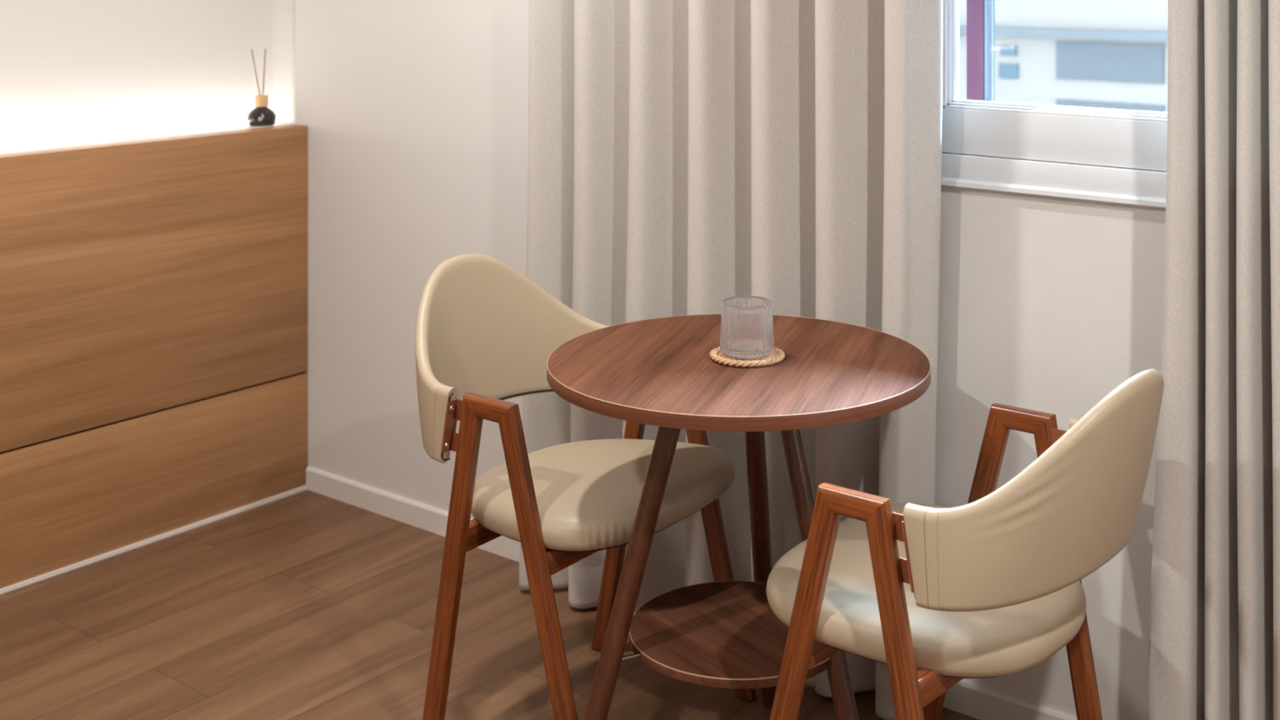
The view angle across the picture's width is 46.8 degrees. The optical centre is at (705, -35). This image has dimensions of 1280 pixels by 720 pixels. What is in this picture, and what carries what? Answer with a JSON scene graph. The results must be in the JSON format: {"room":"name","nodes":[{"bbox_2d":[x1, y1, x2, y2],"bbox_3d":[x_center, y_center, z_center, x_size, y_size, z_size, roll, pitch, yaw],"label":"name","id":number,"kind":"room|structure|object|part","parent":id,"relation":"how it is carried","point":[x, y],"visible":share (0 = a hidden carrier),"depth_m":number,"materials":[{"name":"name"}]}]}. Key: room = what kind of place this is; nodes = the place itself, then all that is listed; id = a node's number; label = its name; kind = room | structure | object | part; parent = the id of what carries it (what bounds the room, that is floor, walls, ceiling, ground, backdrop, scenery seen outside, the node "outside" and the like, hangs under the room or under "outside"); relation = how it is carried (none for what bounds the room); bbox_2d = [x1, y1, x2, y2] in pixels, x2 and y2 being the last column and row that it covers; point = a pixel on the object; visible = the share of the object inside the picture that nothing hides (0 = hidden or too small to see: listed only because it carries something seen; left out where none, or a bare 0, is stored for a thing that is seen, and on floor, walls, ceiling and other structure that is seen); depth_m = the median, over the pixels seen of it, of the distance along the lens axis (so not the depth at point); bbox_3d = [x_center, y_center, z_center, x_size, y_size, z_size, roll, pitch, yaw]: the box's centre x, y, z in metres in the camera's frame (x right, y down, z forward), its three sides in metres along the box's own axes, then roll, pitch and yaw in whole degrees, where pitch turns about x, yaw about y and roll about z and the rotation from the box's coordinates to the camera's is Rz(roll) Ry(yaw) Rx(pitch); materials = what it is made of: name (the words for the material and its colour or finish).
{"room":"hotel room","nodes":[
{"label":"hotel room","id":0,"kind":"room"},
{"bbox_2d":[0,0,273,144],"bbox_3d":[-2.649,0.190,2.297,0.100,2.420,4.635,0,0,37],"label":"wall","id":1,"kind":"structure","parent":0,"point":[69,68],"depth_m":3.76,"materials":[{"name":"paint"}]},
{"bbox_2d":[0,118,307,588],"bbox_3d":[-2.530,0.906,2.204,0.199,0.972,4.633,0,0,37],"label":"wood panelling","id":2,"kind":"object","parent":1,"relation":"attached to","point":[153,283],"visible":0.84,"depth_m":3.58,"materials":[{"name":"brown wood"}]},
{"bbox_2d":[0,485,306,594],"bbox_3d":[-2.462,1.395,2.125,0.006,0.010,4.588,0,0,37],"label":"trim","id":3,"kind":"structure","parent":2,"relation":"attached to","point":[168,534],"depth_m":3.57,"materials":[{"name":"white"}]},
{"bbox_2d":[246,48,276,126],"bbox_3d":[-1.194,0.325,3.971,0.077,0.205,0.077,0,0,37],"label":"reed diffuser","id":4,"kind":"object","parent":2,"relation":"on","point":[261,115],"visible":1,"depth_m":3.95,"materials":[{"name":"black glass"}]},
{"bbox_2d":[246,106,276,126],"bbox_3d":[-1.194,0.402,3.971,0.077,0.052,0.077,0,0,37],"label":"bottle","id":5,"kind":"object","parent":4,"relation":"attached to","point":[259,116],"depth_m":3.94,"materials":[{"name":"black glass"}]},
{"bbox_2d":[0,488,979,719],"bbox_3d":[-0.663,1.425,0.944,4.900,0.050,4.900,0,0,37],"label":"floor","id":6,"kind":"structure","parent":0,"point":[306,604],"depth_m":3.07,"materials":[{"name":"brown wood"}]},
{"bbox_2d":[415,253,756,719],"bbox_3d":[-0.259,0.986,2.761,0.568,0.828,0.530,0,0,35],"label":"armchair","id":7,"kind":"object","parent":6,"relation":"on","point":[486,334],"visible":0.8,"depth_m":2.63,"materials":[{"name":"beige leather"}]},
{"bbox_3d":[-0.447,1.069,2.590,0.151,0.656,0.027,0,0,39],"label":"leg","id":8,"kind":"part","parent":7,"relation":"part of","materials":[{"name":"brown wood"}]},
{"bbox_3d":[-0.295,1.007,2.785,0.026,0.042,0.476,0,0,35],"label":"cross rail","id":9,"kind":"part","parent":7,"relation":"part of","materials":[{"name":"brown wood"}]},
{"bbox_3d":[-0.368,0.759,2.530,0.112,0.037,0.025,0,0,35],"label":"armrest","id":10,"kind":"part","parent":7,"relation":"part of","materials":[{"name":"brown wood"}]},
{"bbox_3d":[-0.395,0.723,2.854,0.237,0.302,0.528,0,0,35],"label":"backrest","id":11,"kind":"part","parent":7,"relation":"part of","materials":[{"name":"beige leather"}]},
{"bbox_3d":[-0.265,1.070,2.464,0.195,0.654,0.026,0,0,32],"label":"leg","id":12,"kind":"part","parent":7,"relation":"part of","materials":[{"name":"brown wood"}]},
{"bbox_3d":[-0.141,1.007,2.679,0.026,0.042,0.476,0,0,35],"label":"cross rail","id":13,"kind":"part","parent":7,"relation":"part of","materials":[{"name":"brown wood"}]},
{"bbox_3d":[-0.203,0.958,2.722,0.431,0.094,0.485,0,0,35],"label":"seat","id":14,"kind":"part","parent":7,"relation":"part of","materials":[{"name":"beige leather"}]},
{"bbox_3d":[-0.166,1.069,2.997,0.151,0.656,0.027,0,0,30],"label":"leg","id":15,"kind":"part","parent":7,"relation":"part of","materials":[{"name":"brown wood"}]},
{"bbox_3d":[0.016,1.070,2.871,0.195,0.654,0.026,0,0,38],"label":"leg","id":16,"kind":"part","parent":7,"relation":"part of","materials":[{"name":"brown wood"}]},
{"bbox_2d":[546,313,930,719],"bbox_3d":[0.056,1.034,2.518,0.650,0.730,0.650,0,0,37],"label":"round table","id":17,"kind":"object","parent":6,"relation":"on","point":[660,372],"visible":0.86,"depth_m":2.42,"materials":[{"name":"brown wood"}]},
{"bbox_3d":[-0.132,1.049,2.413,0.225,0.699,0.036,0,0,-16],"label":"leg","id":18,"kind":"part","parent":17,"relation":"part of","materials":[{"name":"brown wood"}]},
{"bbox_2d":[628,581,830,688],"bbox_3d":[0.056,1.135,2.518,0.373,0.016,0.373,0,0,37],"label":"shelf","id":19,"kind":"object","parent":17,"relation":"attached to","point":[718,634],"depth_m":2.48,"materials":[{"name":"brown wood"}]},
{"bbox_2d":[709,346,785,367],"bbox_3d":[0.071,0.664,2.520,0.130,0.011,0.129,0,0,24],"label":"coaster","id":20,"kind":"object","parent":17,"relation":"on","point":[777,355],"visible":0.49,"depth_m":2.48,"materials":[{"name":"fabric"}]},
{"bbox_2d":[720,295,773,359],"bbox_3d":[0.071,0.617,2.520,0.093,0.090,0.092,0,0,-34],"label":"drinking glass","id":21,"kind":"object","parent":20,"relation":"on","point":[747,332],"visible":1,"depth_m":2.48,"materials":[{"name":"clear glass"}]},
{"bbox_3d":[0.102,1.049,2.706,0.036,0.699,0.225,0,0,14],"label":"leg","id":22,"kind":"part","parent":17,"relation":"part of","materials":[{"name":"brown wood"}]},
{"bbox_3d":[0.196,1.049,2.434,0.225,0.699,0.036,0,0,44],"label":"leg","id":23,"kind":"part","parent":17,"relation":"part of","materials":[{"name":"brown wood"}]},
{"bbox_2d":[765,368,1164,719],"bbox_3d":[0.405,0.986,2.247,0.560,0.828,0.530,0,0,40],"label":"armchair","id":24,"kind":"object","parent":6,"relation":"on","point":[989,585],"visible":1,"depth_m":2.06,"materials":[{"name":"beige leather"}]},
{"bbox_3d":[0.118,1.070,2.164,0.195,0.654,0.026,0,0,43],"label":"leg","id":25,"kind":"part","parent":24,"relation":"part of","materials":[{"name":"brown wood"}]},
{"bbox_3d":[0.292,1.007,2.342,0.026,0.042,0.476,0,0,40],"label":"cross rail","id":26,"kind":"part","parent":24,"relation":"part of","materials":[{"name":"brown wood"}]},
{"bbox_3d":[0.210,0.759,2.082,0.112,0.037,0.025,0,0,40],"label":"armrest","id":27,"kind":"part","parent":24,"relation":"part of","materials":[{"name":"brown wood"}]},
{"bbox_3d":[0.289,1.069,2.022,0.151,0.656,0.027,0,0,35],"label":"leg","id":28,"kind":"part","parent":24,"relation":"part of","materials":[{"name":"brown wood"}]},
{"bbox_3d":[0.356,0.958,2.288,0.431,0.094,0.485,0,0,40],"label":"seat","id":29,"kind":"part","parent":24,"relation":"part of","materials":[{"name":"beige leather"}]},
{"bbox_3d":[0.436,1.007,2.222,0.026,0.042,0.476,0,0,40],"label":"cross rail","id":30,"kind":"part","parent":24,"relation":"part of","materials":[{"name":"brown wood"}]},
{"bbox_3d":[0.434,1.070,2.545,0.195,0.654,0.026,0,0,37],"label":"leg","id":31,"kind":"part","parent":24,"relation":"part of","materials":[{"name":"brown wood"}]},
{"bbox_3d":[0.531,0.759,2.470,0.112,0.037,0.025,0,0,40],"label":"armrest","id":32,"kind":"part","parent":24,"relation":"part of","materials":[{"name":"brown wood"}]},
{"bbox_3d":[0.530,0.723,2.144,0.237,0.302,0.528,0,0,40],"label":"backrest","id":33,"kind":"part","parent":24,"relation":"part of","materials":[{"name":"beige leather"}]},
{"bbox_3d":[0.605,1.069,2.403,0.151,0.656,0.027,0,0,44],"label":"leg","id":34,"kind":"part","parent":24,"relation":"part of","materials":[{"name":"brown wood"}]},
{"bbox_2d":[273,0,1165,719],"bbox_3d":[0.704,0.190,2.731,4.900,2.420,0.200,0,0,37],"label":"wall","id":35,"kind":"structure","parent":0,"point":[415,113],"depth_m":3.55,"materials":[{"name":"paint"}]},
{"bbox_2d":[306,466,1077,719],"bbox_3d":[0.760,1.371,2.555,4.598,0.058,0.010,0,0,37],"label":"baseboard","id":36,"kind":"structure","parent":35,"relation":"attached to","point":[969,699],"depth_m":3.54,"materials":[{"name":"white"}]},
{"bbox_2d":[941,0,1167,208],"bbox_3d":[0.836,-0.168,2.614,1.150,1.165,0.206,0,0,37],"label":"window","id":37,"kind":"structure","parent":35,"relation":"in","point":[1097,154],"depth_m":2.67,"materials":[{"name":"white plastic"}]},
{"bbox_3d":[0.778,0.407,2.538,1.150,0.016,0.016,0,0,37],"label":"sill","id":38,"kind":"part","parent":37,"relation":"part of","materials":[{"name":"white plastic"}]},
{"bbox_3d":[0.839,-0.175,2.618,1.110,1.152,0.196,0,0,37],"label":"frame","id":39,"kind":"part","parent":37,"relation":"part of","materials":[{"name":"white plastic"}]},
{"bbox_3d":[0.787,-0.173,2.575,0.980,1.054,0.046,0,0,37],"label":"sash","id":40,"kind":"part","parent":37,"relation":"part of","materials":[{"name":"white plastic"}]},
{"bbox_2d":[966,0,995,102],"bbox_3d":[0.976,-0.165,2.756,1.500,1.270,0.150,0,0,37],"label":"pillar","id":41,"kind":"structure","parent":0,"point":[980,14],"depth_m":3.04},
{"label":"outside","id":42,"kind":"structure","parent":0,"visible":0},
{"bbox_3d":[12.204,4.650,13.071,50.000,0.100,29.400,0,0,37],"label":"ground","id":43,"kind":"structure","parent":42,"visible":0},
{"bbox_2d":[959,0,1168,112],"bbox_3d":[7.438,0.850,5.196,28.000,7.500,0.500,0,0,37],"label":"building","id":44,"kind":"structure","parent":43,"relation":"on","point":[1102,54],"depth_m":8.94,"materials":[{"name":"white"}]},
{"bbox_3d":[2.551,0.409,8.683,2.864,0.052,0.099,0,0,37],"label":"cornice","id":45,"kind":"part","parent":44,"relation":"part of","materials":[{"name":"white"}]},
{"bbox_3d":[-0.684,-1.060,0.834,5.000,0.080,4.900,0,0,37],"label":"ceiling","id":46,"kind":"structure","parent":0,"visible":0},
{"bbox_2d":[519,0,942,719],"bbox_3d":[0.018,0.200,3.029,1.034,2.380,0.118,0,0,37],"label":"curtain","id":47,"kind":"object","parent":46,"relation":"hanging from","point":[686,157],"visible":0.52,"depth_m":2.99,"materials":[{"name":"fabric"}]},
{"bbox_2d":[1146,0,1279,719],"bbox_3d":[0.978,0.200,2.282,0.593,2.380,0.102,0,0,37],"label":"curtain","id":48,"kind":"object","parent":46,"relation":"hanging from","point":[1214,640],"visible":1,"depth_m":2.37,"materials":[{"name":"fabric"}]}
]}

